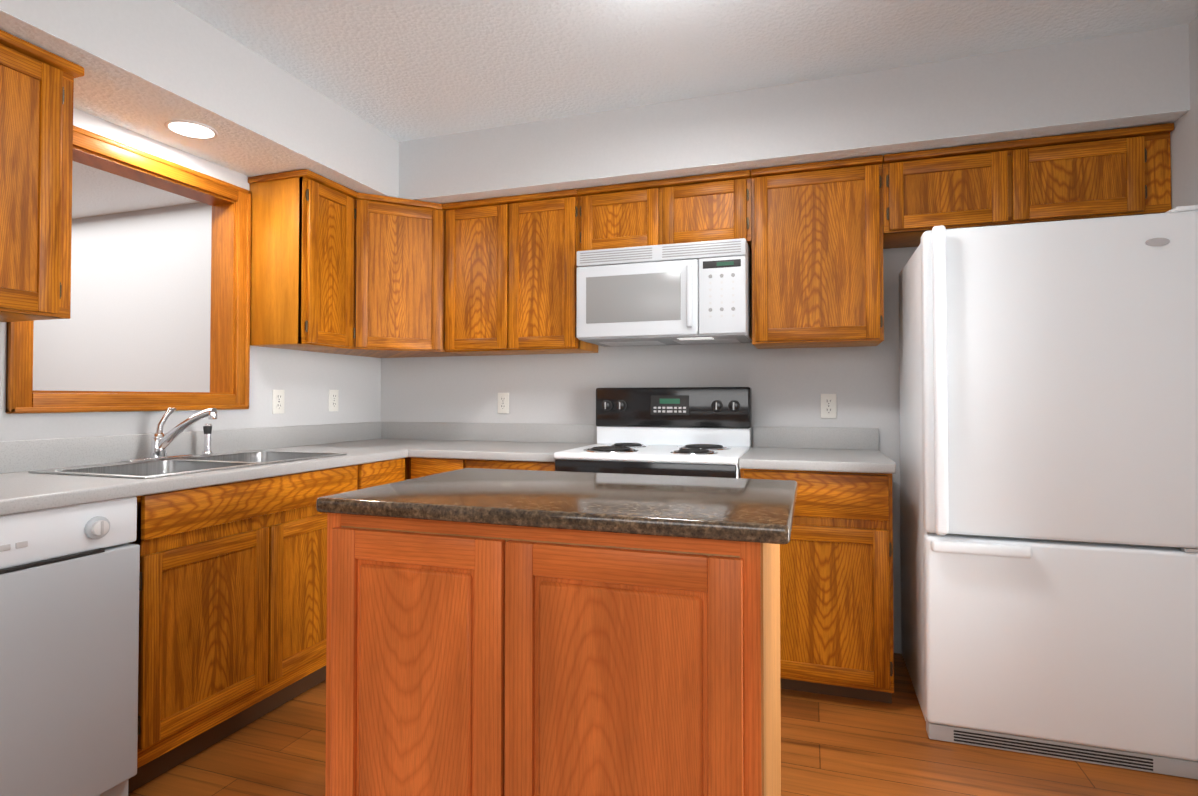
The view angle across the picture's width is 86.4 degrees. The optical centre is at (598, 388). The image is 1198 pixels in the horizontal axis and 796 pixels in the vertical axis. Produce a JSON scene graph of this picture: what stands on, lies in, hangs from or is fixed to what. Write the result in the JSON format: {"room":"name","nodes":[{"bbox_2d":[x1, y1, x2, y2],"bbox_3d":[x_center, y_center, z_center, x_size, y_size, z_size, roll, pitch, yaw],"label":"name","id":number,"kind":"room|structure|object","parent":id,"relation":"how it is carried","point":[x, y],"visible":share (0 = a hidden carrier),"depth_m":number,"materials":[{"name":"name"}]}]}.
{"room":"kitchen","nodes":[
{"label":"kitchen","id":0,"kind":"room"},
{"bbox_2d":[0,108,380,440],"bbox_3d":[-2.297,-0.066,0.954,0.120,2.460,6.000,0,-1,18],"label":"wall","id":1,"kind":"structure","parent":0,"point":[306,381],"depth_m":2.91,"materials":[{"name":"paint"}]},
{"bbox_2d":[0,30,83,321],"bbox_3d":[-1.866,-0.598,1.531,0.334,0.763,0.949,0,-1,18],"label":"upper cabinet","id":2,"kind":"object","parent":1,"relation":"attached to","point":[36,119],"visible":1,"depth_m":1.83,"materials":[{"name":"brown wood"}]},
{"bbox_2d":[5,125,250,413],"bbox_3d":[-1.793,-0.405,2.474,0.170,0.986,0.906,0,-1,18],"label":"window","id":3,"kind":"structure","parent":1,"relation":"in","point":[229,203],"depth_m":2.64,"materials":[{"name":"brown wood"}]},
{"bbox_2d":[272,390,284,413],"bbox_3d":[-1.531,0.065,3.050,0.008,0.115,0.070,0,-1,18],"label":"electrical outlet","id":4,"kind":"object","parent":1,"relation":"attached to","point":[277,401],"visible":1,"depth_m":3.04,"materials":[{"name":"white plastic"}]},
{"bbox_2d":[248,169,356,350],"bbox_3d":[-1.381,-0.573,2.986,0.334,0.763,0.332,0,-1,18],"label":"upper cabinet","id":5,"kind":"object","parent":1,"relation":"attached to","point":[302,266],"visible":0.98,"depth_m":2.86,"materials":[{"name":"brown wood"}]},
{"bbox_2d":[329,390,338,410],"bbox_3d":[-1.414,0.066,3.402,0.008,0.115,0.070,0,-1,18],"label":"electrical outlet","id":6,"kind":"object","parent":1,"relation":"attached to","point":[333,400],"visible":1,"depth_m":3.40,"materials":[{"name":"white plastic"}]},
{"bbox_2d":[0,0,399,197],"bbox_3d":[-2.036,-1.146,0.886,0.430,0.303,6.000,0,-1,18],"label":"soffit","id":7,"kind":"structure","parent":0,"point":[151,67],"depth_m":2.27,"materials":[{"name":"paint"}]},
{"bbox_2d":[164,120,217,139],"bbox_3d":[-1.524,-0.966,2.389,0.170,0.008,0.170,0,-1,18],"label":"recessed light","id":8,"kind":"object","parent":7,"relation":"attached to","point":[190,129],"visible":1,"depth_m":2.38,"materials":[{"name":"white"}]},
{"bbox_2d":[33,202,917,653],"bbox_3d":[-1.520,-0.015,3.920,8.280,2.460,0.120,0,-1,18],"label":"wall","id":9,"kind":"structure","parent":0,"point":[139,320],"depth_m":3.65,"materials":[{"name":"paint"}]},
{"bbox_2d":[302,192,471,357],"bbox_3d":[-1.094,-0.566,3.392,0.623,0.763,0.625,0,-1,18],"label":"upper cabinet","id":10,"kind":"object","parent":9,"relation":"attached to","point":[399,280],"visible":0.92,"depth_m":3.19,"materials":[{"name":"brown wood"}]},
{"bbox_2d":[498,393,508,413],"bbox_3d":[-0.528,0.083,3.520,0.070,0.115,0.008,0,-1,18],"label":"electrical outlet","id":11,"kind":"object","parent":9,"relation":"attached to","point":[503,403],"visible":1,"depth_m":3.52,"materials":[{"name":"white plastic"}]},
{"bbox_2d":[443,189,597,355],"bbox_3d":[-0.405,-0.567,3.316,0.735,0.763,0.334,0,-1,18],"label":"upper cabinet","id":12,"kind":"object","parent":9,"relation":"attached to","point":[510,273],"visible":0.98,"depth_m":3.16,"materials":[{"name":"brown wood"}]},
{"bbox_2d":[577,170,751,252],"bbox_3d":[0.330,-0.799,3.075,0.810,0.308,0.334,0,-1,18],"label":"upper cabinet","id":13,"kind":"object","parent":9,"relation":"attached to","point":[708,207],"visible":0.73,"depth_m":2.92,"materials":[{"name":"brown wood"}]},
{"bbox_2d":[576,238,751,346],"bbox_3d":[0.321,-0.427,3.021,0.770,0.416,0.432,0,-1,18],"label":"over-the-range microwave","id":14,"kind":"object","parent":13,"relation":"attached to","point":[685,293],"visible":1,"depth_m":2.83,"materials":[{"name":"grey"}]},
{"bbox_2d":[751,155,883,348],"bbox_3d":[0.969,-0.575,2.859,0.532,0.763,0.334,0,-1,18],"label":"upper cabinet","id":15,"kind":"object","parent":9,"relation":"attached to","point":[817,254],"visible":1,"depth_m":2.72,"materials":[{"name":"brown wood"}]},
{"bbox_2d":[821,394,836,417],"bbox_3d":[1.075,0.084,2.987,0.070,0.115,0.008,0,-1,18],"label":"electrical outlet","id":16,"kind":"object","parent":9,"relation":"attached to","point":[828,405],"visible":1,"depth_m":2.98,"materials":[{"name":"white plastic"}]},
{"bbox_2d":[883,123,1173,248],"bbox_3d":[1.683,-0.801,2.625,0.969,0.318,0.334,0,-1,18],"label":"upper cabinet","id":17,"kind":"object","parent":9,"relation":"attached to","point":[1110,173],"visible":0.92,"depth_m":2.47,"materials":[{"name":"brown wood"}]},
{"bbox_2d":[72,0,1197,218],"bbox_3d":[-2.487,-1.325,1.039,8.280,0.060,6.400,0,-1,18],"label":"ceiling","id":18,"kind":"structure","parent":0,"point":[402,70],"depth_m":2.36,"materials":[{"name":"white paint"}]},
{"bbox_2d":[128,653,1197,795],"bbox_3d":[-2.487,1.195,0.996,8.280,0.060,6.400,0,-1,18],"label":"floor","id":19,"kind":"structure","parent":0,"point":[831,745],"depth_m":2.01,"materials":[{"name":"brown wood"}]},
{"bbox_2d":[0,497,139,795],"bbox_3d":[-1.663,0.738,1.597,0.628,0.876,0.592,0,-1,18],"label":"dishwasher","id":20,"kind":"object","parent":19,"relation":"on","point":[69,615],"visible":0.98,"depth_m":1.62,"materials":[{"name":"grey metal"}]},
{"bbox_2d":[128,465,356,793],"bbox_3d":[-1.443,0.750,2.329,0.618,0.875,0.921,0,-1,18],"label":"base cabinet","id":21,"kind":"object","parent":19,"relation":"on","point":[232,606],"visible":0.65,"depth_m":2.08,"materials":[{"name":"brown wood"}]},
{"bbox_2d":[356,457,411,489],"bbox_3d":[-1.147,0.765,3.217,0.618,0.875,0.947,0,-1,18],"label":"base cabinet","id":22,"kind":"object","parent":19,"relation":"on","point":[373,474],"visible":0.17,"depth_m":2.83,"materials":[{"name":"brown wood"}]},
{"bbox_2d":[0,422,407,515],"bbox_3d":[-1.514,0.237,2.057,0.660,0.138,3.397,0,-1,18],"label":"countertop","id":23,"kind":"structure","parent":22,"relation":"on","point":[22,490],"depth_m":2.23,"materials":[{"name":"laminate"}]},
{"bbox_2d":[121,408,217,462],"bbox_3d":[-1.507,0.169,2.391,0.307,0.194,0.342,0,-1,18],"label":"faucet","id":24,"kind":"object","parent":23,"relation":"on","point":[161,441],"visible":0.98,"depth_m":2.36,"materials":[{"name":"silver metal"}]},
{"bbox_2d":[28,450,346,478],"bbox_3d":[-1.425,0.357,2.333,0.510,0.182,0.850,0,-1,18],"label":"sink basin","id":25,"kind":"object","parent":23,"relation":"in","point":[178,466],"visible":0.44,"depth_m":2.31,"materials":[{"name":"silver metal"}]},
{"bbox_2d":[411,457,554,478],"bbox_3d":[-0.438,0.764,3.155,0.748,0.875,0.618,0,-1,18],"label":"base cabinet","id":26,"kind":"object","parent":19,"relation":"on","point":[421,467],"visible":0.1,"depth_m":2.90,"materials":[{"name":"brown wood"}]},
{"bbox_2d":[408,422,597,461],"bbox_3d":[-0.429,0.256,3.135,0.718,0.138,0.667,0,-1,18],"label":"countertop","id":27,"kind":"structure","parent":26,"relation":"on","point":[447,440],"depth_m":3.38,"materials":[{"name":"laminate"}]},
{"bbox_2d":[325,513,780,795],"bbox_3d":[-0.057,0.723,1.527,0.941,0.902,0.632,0,-1,18],"label":"base cabinet","id":28,"kind":"object","parent":19,"relation":"on","point":[470,659],"visible":0.9,"depth_m":1.22,"materials":[{"name":"brown wood"}]},
{"bbox_2d":[316,468,797,544],"bbox_3d":[-0.047,0.255,1.520,0.981,0.033,0.635,0,-1,18],"label":"countertop","id":29,"kind":"structure","parent":28,"relation":"on","point":[743,510],"depth_m":1.33,"materials":[{"name":"brown stone"}]},
{"bbox_2d":[554,387,751,477],"bbox_3d":[0.263,0.594,2.855,0.768,1.205,0.695,0,-1,18],"label":"range","id":30,"kind":"object","parent":19,"relation":"on","point":[689,431],"visible":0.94,"depth_m":3.04,"materials":[{"name":"white metal"}]},
{"bbox_2d":[740,468,893,703],"bbox_3d":[0.911,0.757,2.706,0.551,0.875,0.618,0,-1,18],"label":"base cabinet","id":31,"kind":"object","parent":19,"relation":"on","point":[836,599],"visible":0.65,"depth_m":2.40,"materials":[{"name":"brown wood"}]},
{"bbox_2d":[739,426,895,473],"bbox_3d":[0.910,0.248,2.702,0.561,0.138,0.642,0,-1,18],"label":"countertop","id":32,"kind":"structure","parent":31,"relation":"on","point":[832,449],"depth_m":2.83,"materials":[{"name":"laminate"}]},
{"bbox_2d":[899,205,1197,778],"bbox_3d":[1.583,0.319,2.358,0.783,1.738,0.783,0,-1,18],"label":"refrigerator","id":33,"kind":"object","parent":19,"relation":"on","point":[1048,377],"visible":1,"depth_m":2.04,"materials":[{"name":"white metal"}]},
{"bbox_2d":[400,24,1189,203],"bbox_3d":[0.599,-1.110,2.944,3.230,0.303,0.430,0,-1,18],"label":"soffit","id":34,"kind":"structure","parent":0,"point":[1140,78],"depth_m":2.61,"materials":[{"name":"paint"}]},
{"bbox_2d":[1170,15,1197,208],"bbox_3d":[1.308,-0.086,-0.246,0.120,2.460,6.000,0,-1,18],"label":"wall","id":35,"kind":"structure","parent":0,"point":[1184,158],"depth_m":2.23,"materials":[{"name":"paint"}]}
]}

